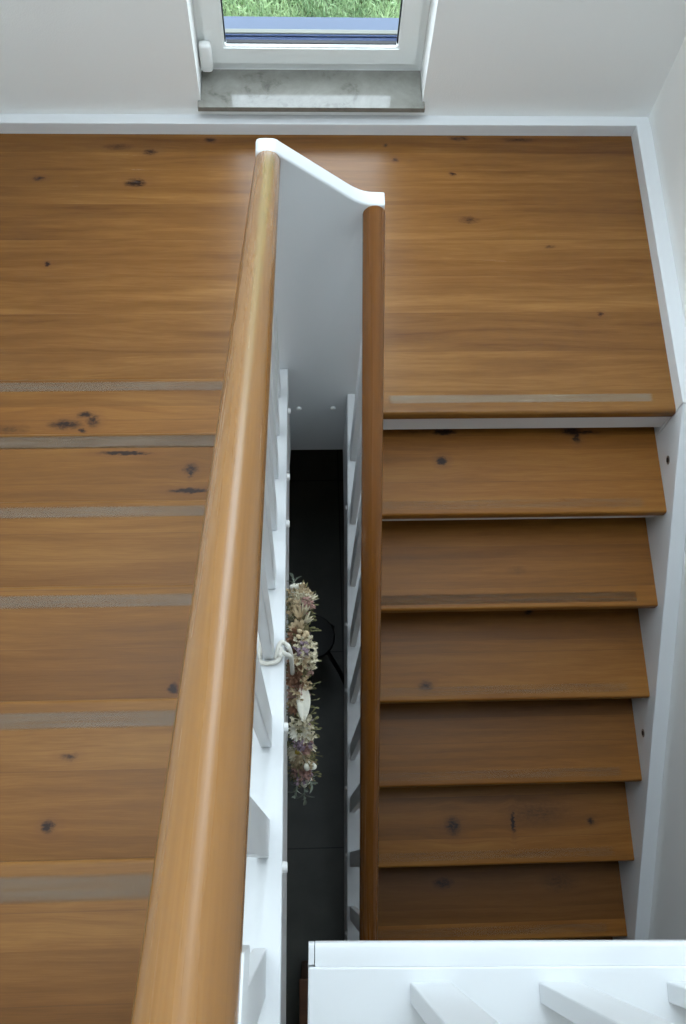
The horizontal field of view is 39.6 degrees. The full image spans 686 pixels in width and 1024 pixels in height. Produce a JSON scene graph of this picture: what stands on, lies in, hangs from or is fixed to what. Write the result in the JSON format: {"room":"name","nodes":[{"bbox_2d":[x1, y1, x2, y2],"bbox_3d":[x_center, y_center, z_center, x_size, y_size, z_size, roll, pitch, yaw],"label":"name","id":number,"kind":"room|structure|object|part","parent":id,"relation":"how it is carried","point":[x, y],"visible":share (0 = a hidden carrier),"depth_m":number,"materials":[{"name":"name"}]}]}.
{"room":"stairwell","nodes":[
{"label":"stairwell","id":0,"kind":"room"},
{"bbox_2d":[286,449,343,1023],"bbox_3d":[-0.082,1.453,3.859,2.512,0.100,5.383,-1,70,-2],"label":"floor","id":1,"kind":"structure","parent":0,"point":[315,829],"depth_m":3.99,"materials":[{"name":"tile"}]},
{"bbox_2d":[299,960,314,1023],"bbox_3d":[-0.061,1.973,3.228,0.162,0.725,0.782,-1,70,-2],"label":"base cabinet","id":2,"kind":"object","parent":1,"relation":"on","point":[303,981],"visible":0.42,"depth_m":3.00,"materials":[{"name":"brown wood"}]},
{"bbox_2d":[289,614,343,710],"bbox_3d":[-0.120,0.582,3.827,0.286,0.563,0.330,-15,71,-8],"label":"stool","id":3,"kind":"object","parent":1,"relation":"on","point":[325,638],"visible":0.44,"depth_m":3.58,"materials":[{"name":"black metal"}]},
{"bbox_3d":[-0.134,0.679,3.806,0.018,0.534,0.157,4,70,-1],"label":"leg","id":4,"kind":"part","parent":3,"relation":"part of","materials":[{"name":"black metal"}]},
{"bbox_3d":[-0.117,0.471,3.587,0.174,0.037,0.174,-1,70,-2],"label":"seat","id":5,"kind":"part","parent":3,"relation":"part of","materials":[{"name":"black metal"}]},
{"bbox_3d":[-0.027,0.630,3.828,0.157,0.534,0.018,32,72,9],"label":"leg","id":6,"kind":"part","parent":3,"relation":"part of","materials":[{"name":"black metal"}]},
{"bbox_2d":[343,394,360,940],"bbox_3d":[0.029,0.876,3.332,0.048,1.718,1.994,-1,70,-2],"label":"stringer","id":7,"kind":"object","parent":1,"relation":"on","point":[351,710],"visible":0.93,"depth_m":3.17,"materials":[{"name":"white paint"}]},
{"bbox_2d":[350,206,384,940],"bbox_3d":[0.058,0.614,2.694,0.050,2.091,1.944,-1,70,-2],"label":"stair railing","id":8,"kind":"object","parent":7,"relation":"on","point":[366,443],"visible":0.91,"depth_m":2.32,"materials":[{"name":"brown wood"}]},
{"bbox_2d":[378,782,633,867],"bbox_3d":[0.535,1.106,3.425,0.966,0.113,0.305,-1,70,-2],"label":"stair tread","id":9,"kind":"structure","parent":7,"relation":"attached to","point":[562,822],"depth_m":3.37,"materials":[{"name":"brown wood"}]},
{"bbox_2d":[0,0,685,116],"bbox_3d":[-0.048,-1.914,2.074,2.512,5.580,0.300,-1,70,-2],"label":"wall","id":10,"kind":"structure","parent":0,"point":[596,58],"depth_m":2.98,"materials":[{"name":"white paint"}]},
{"bbox_2d":[192,0,429,112],"bbox_3d":[-0.050,-2.068,1.718,0.834,3.206,0.403,-1,70,-2],"label":"window","id":11,"kind":"structure","parent":10,"relation":"in","point":[245,45],"depth_m":3.14,"materials":[{"name":"white plastic"}]},
{"bbox_3d":[-0.049,-2.067,1.708,0.734,3.187,0.070,-1,70,-2],"label":"frame","id":12,"kind":"part","parent":11,"relation":"part of","materials":[{"name":"white plastic"}]},
{"bbox_3d":[-0.105,-1.403,3.171,0.748,0.020,0.162,-1,70,-2],"label":"sill","id":13,"kind":"part","parent":11,"relation":"part of","materials":[{"name":"grey stone"}]},
{"bbox_3d":[-0.048,-2.036,1.694,0.694,3.123,0.030,-1,70,-2],"label":"sash","id":14,"kind":"part","parent":11,"relation":"part of","materials":[{"name":"white plastic"}]},
{"bbox_3d":[-0.110,-1.625,3.254,0.834,0.005,0.170,-1,70,-2],"label":"sill","id":15,"kind":"part","parent":11,"relation":"part of","materials":[{"name":"grey metal"}]},
{"bbox_2d":[0,114,649,135],"bbox_3d":[-0.105,-1.258,3.360,2.292,0.350,0.040,-1,70,-2],"label":"baseboard","id":16,"kind":"structure","parent":10,"relation":"attached to","point":[9,123],"depth_m":3.21,"materials":[{"name":"white paint"}]},
{"bbox_2d":[0,134,675,429],"bbox_3d":[-0.093,-0.750,3.111,2.202,0.136,1.086,-1,70,-2],"label":"landing","id":17,"kind":"object","parent":10,"relation":"attached to","point":[520,287],"depth_m":3.06,"materials":[{"name":"brown wood"}]},
{"bbox_2d":[242,369,290,1023],"bbox_3d":[-0.139,0.365,1.972,0.062,1.976,1.964,-1,70,-2],"label":"stringer","id":18,"kind":"object","parent":17,"relation":"attached to","point":[265,902],"visible":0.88,"depth_m":1.49,"materials":[{"name":"white paint"}]},
{"bbox_2d":[0,857,154,1023],"bbox_3d":[-0.621,0.671,1.380,0.960,0.131,0.300,-1,70,-2],"label":"stair tread","id":19,"kind":"structure","parent":18,"relation":"attached to","point":[72,931],"depth_m":1.35,"materials":[{"name":"brown wood"}]},
{"bbox_2d":[0,698,176,861],"bbox_3d":[-0.635,0.489,1.644,0.960,0.131,0.300,-1,70,-2],"label":"stair tread","id":20,"kind":"structure","parent":18,"relation":"attached to","point":[80,779],"depth_m":1.60,"materials":[{"name":"brown wood"}]},
{"bbox_2d":[0,584,193,701],"bbox_3d":[-0.649,0.311,1.907,0.960,0.131,0.300,-1,70,-2],"label":"stair tread","id":21,"kind":"structure","parent":18,"relation":"attached to","point":[119,641],"depth_m":1.86,"materials":[{"name":"brown wood"}]},
{"bbox_2d":[0,500,205,586],"bbox_3d":[-0.662,0.138,2.167,0.960,0.131,0.300,-1,70,-2],"label":"stair tread","id":22,"kind":"structure","parent":18,"relation":"attached to","point":[83,543],"depth_m":2.13,"materials":[{"name":"brown wood"}]},
{"bbox_2d":[0,433,215,501],"bbox_3d":[-0.676,-0.038,2.429,0.960,0.131,0.300,-1,70,-2],"label":"stair tread","id":23,"kind":"structure","parent":18,"relation":"attached to","point":[141,466],"depth_m":2.39,"materials":[{"name":"brown wood"}]},
{"bbox_2d":[0,379,222,434],"bbox_3d":[-0.689,-0.213,2.691,0.960,0.131,0.300,-1,70,-2],"label":"stair tread","id":24,"kind":"structure","parent":18,"relation":"attached to","point":[99,406],"depth_m":2.65,"materials":[{"name":"brown wood"}]},
{"bbox_2d":[131,150,280,1023],"bbox_3d":[-0.113,0.101,1.286,0.053,2.191,1.944,-1,70,-2],"label":"stair railing","id":25,"kind":"object","parent":18,"relation":"on","point":[195,967],"visible":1,"depth_m":0.64,"materials":[{"name":"brown wood"}]},
{"bbox_2d":[258,573,321,804],"bbox_3d":[-0.104,0.350,1.956,0.122,0.555,0.480,-1,70,-2],"label":"wreath","id":26,"kind":"object","parent":18,"relation":"hanging from","point":[301,599],"visible":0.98,"depth_m":1.84,"materials":[{"name":"dried flowers"},{"name":"dried grass"}]},
{"bbox_3d":[-0.124,0.262,1.769,0.066,0.144,0.074,-1,70,-2],"label":"hanging cord","id":27,"kind":"part","parent":26,"relation":"part of","materials":[{"name":"white fabric"}]},
{"bbox_2d":[256,138,384,449],"bbox_3d":[-0.065,-0.478,2.577,0.270,1.452,0.044,-1,70,-2],"label":"panel","id":28,"kind":"object","parent":17,"relation":"attached to","point":[318,268],"visible":0.88,"depth_m":2.35,"materials":[{"name":"white paint"}]},
{"bbox_2d":[648,36,685,939],"bbox_3d":[1.218,0.548,1.214,0.120,5.580,4.983,-1,70,-2],"label":"wall","id":29,"kind":"structure","parent":0,"point":[667,117],"depth_m":3.08,"materials":[{"name":"white paint"}]},
{"bbox_2d":[612,404,685,939],"bbox_3d":[1.044,0.884,3.353,0.053,1.746,1.939,-1,70,-2],"label":"stringer","id":30,"kind":"object","parent":29,"relation":"attached to","point":[666,532],"visible":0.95,"depth_m":3.15,"materials":[{"name":"white paint"}]},
{"bbox_2d":[359,861,626,940],"bbox_3d":[0.536,1.411,3.510,0.966,0.113,0.305,-1,70,-2],"label":"stair tread","id":31,"kind":"structure","parent":30,"relation":"attached to","point":[571,899],"depth_m":3.45,"materials":[{"name":"brown wood"}]},
{"bbox_2d":[360,608,649,703],"bbox_3d":[0.535,0.497,3.255,0.966,0.113,0.305,-1,70,-2],"label":"stair tread","id":32,"kind":"structure","parent":30,"relation":"attached to","point":[524,655],"depth_m":3.20,"materials":[{"name":"brown wood"}]},
{"bbox_2d":[379,698,641,787],"bbox_3d":[0.535,0.802,3.340,0.966,0.113,0.305,-1,70,-2],"label":"stair tread","id":33,"kind":"structure","parent":30,"relation":"attached to","point":[585,740],"depth_m":3.28,"materials":[{"name":"brown wood"}]},
{"bbox_2d":[381,517,657,612],"bbox_3d":[0.534,0.186,3.172,0.966,0.113,0.305,-1,70,-2],"label":"stair tread","id":34,"kind":"structure","parent":30,"relation":"attached to","point":[571,563],"depth_m":3.12,"materials":[{"name":"brown wood"}]},
{"bbox_2d":[382,427,666,520],"bbox_3d":[0.534,-0.118,3.088,0.966,0.113,0.305,-1,70,-2],"label":"stair tread","id":35,"kind":"structure","parent":30,"relation":"attached to","point":[610,472],"depth_m":3.03,"materials":[{"name":"brown wood"}]},
{"bbox_2d":[531,937,612,939],"bbox_3d":[0.536,1.715,3.595,0.966,0.113,0.305,-1,70,-2],"label":"stair tread","id":36,"kind":"structure","parent":30,"relation":"attached to","point":[592,938],"depth_m":3.59,"materials":[{"name":"brown wood"}]},
{"bbox_2d":[631,125,685,437],"bbox_3d":[1.029,-0.762,3.218,0.050,0.356,1.051,-1,70,-2],"label":"baseboard","id":37,"kind":"structure","parent":29,"relation":"attached to","point":[662,258],"depth_m":3.06,"materials":[{"name":"white paint"}]},
{"bbox_3d":[0.046,1.914,0.810,2.292,0.237,2.205,-1,70,-2],"label":"floor","id":38,"kind":"structure","parent":0,"visible":0},
{"bbox_2d":[308,940,685,1023],"bbox_3d":[0.556,0.687,1.180,1.200,0.050,0.288,1,70,-2],"label":"gallery edge","id":39,"kind":"object","parent":38,"relation":"attached to","point":[350,982],"visible":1,"depth_m":1.18,"materials":[{"name":"white paint"}]},
{"bbox_3d":[0.560,0.562,1.215,1.192,0.022,0.028,1,70,-2],"label":"edge moulding","id":40,"kind":"part","parent":39,"relation":"part of","materials":[{"name":"white paint"}]},
{"bbox_2d":[410,981,685,1023],"bbox_3d":[0.622,0.440,0.759,1.101,0.915,0.056,1,70,-2],"label":"gallery railing","id":41,"kind":"object","parent":39,"relation":"on","point":[439,1002],"visible":1,"depth_m":1.01,"materials":[{"name":"white paint"}]},
{"label":"outside","id":42,"kind":"structure","parent":0,"visible":0},
{"bbox_2d":[222,0,400,17],"bbox_3d":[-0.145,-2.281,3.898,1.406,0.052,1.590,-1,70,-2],"label":"grass","id":43,"kind":"structure","parent":42,"point":[267,8],"depth_m":3.81,"materials":[{"name":"green plant"}]}
]}

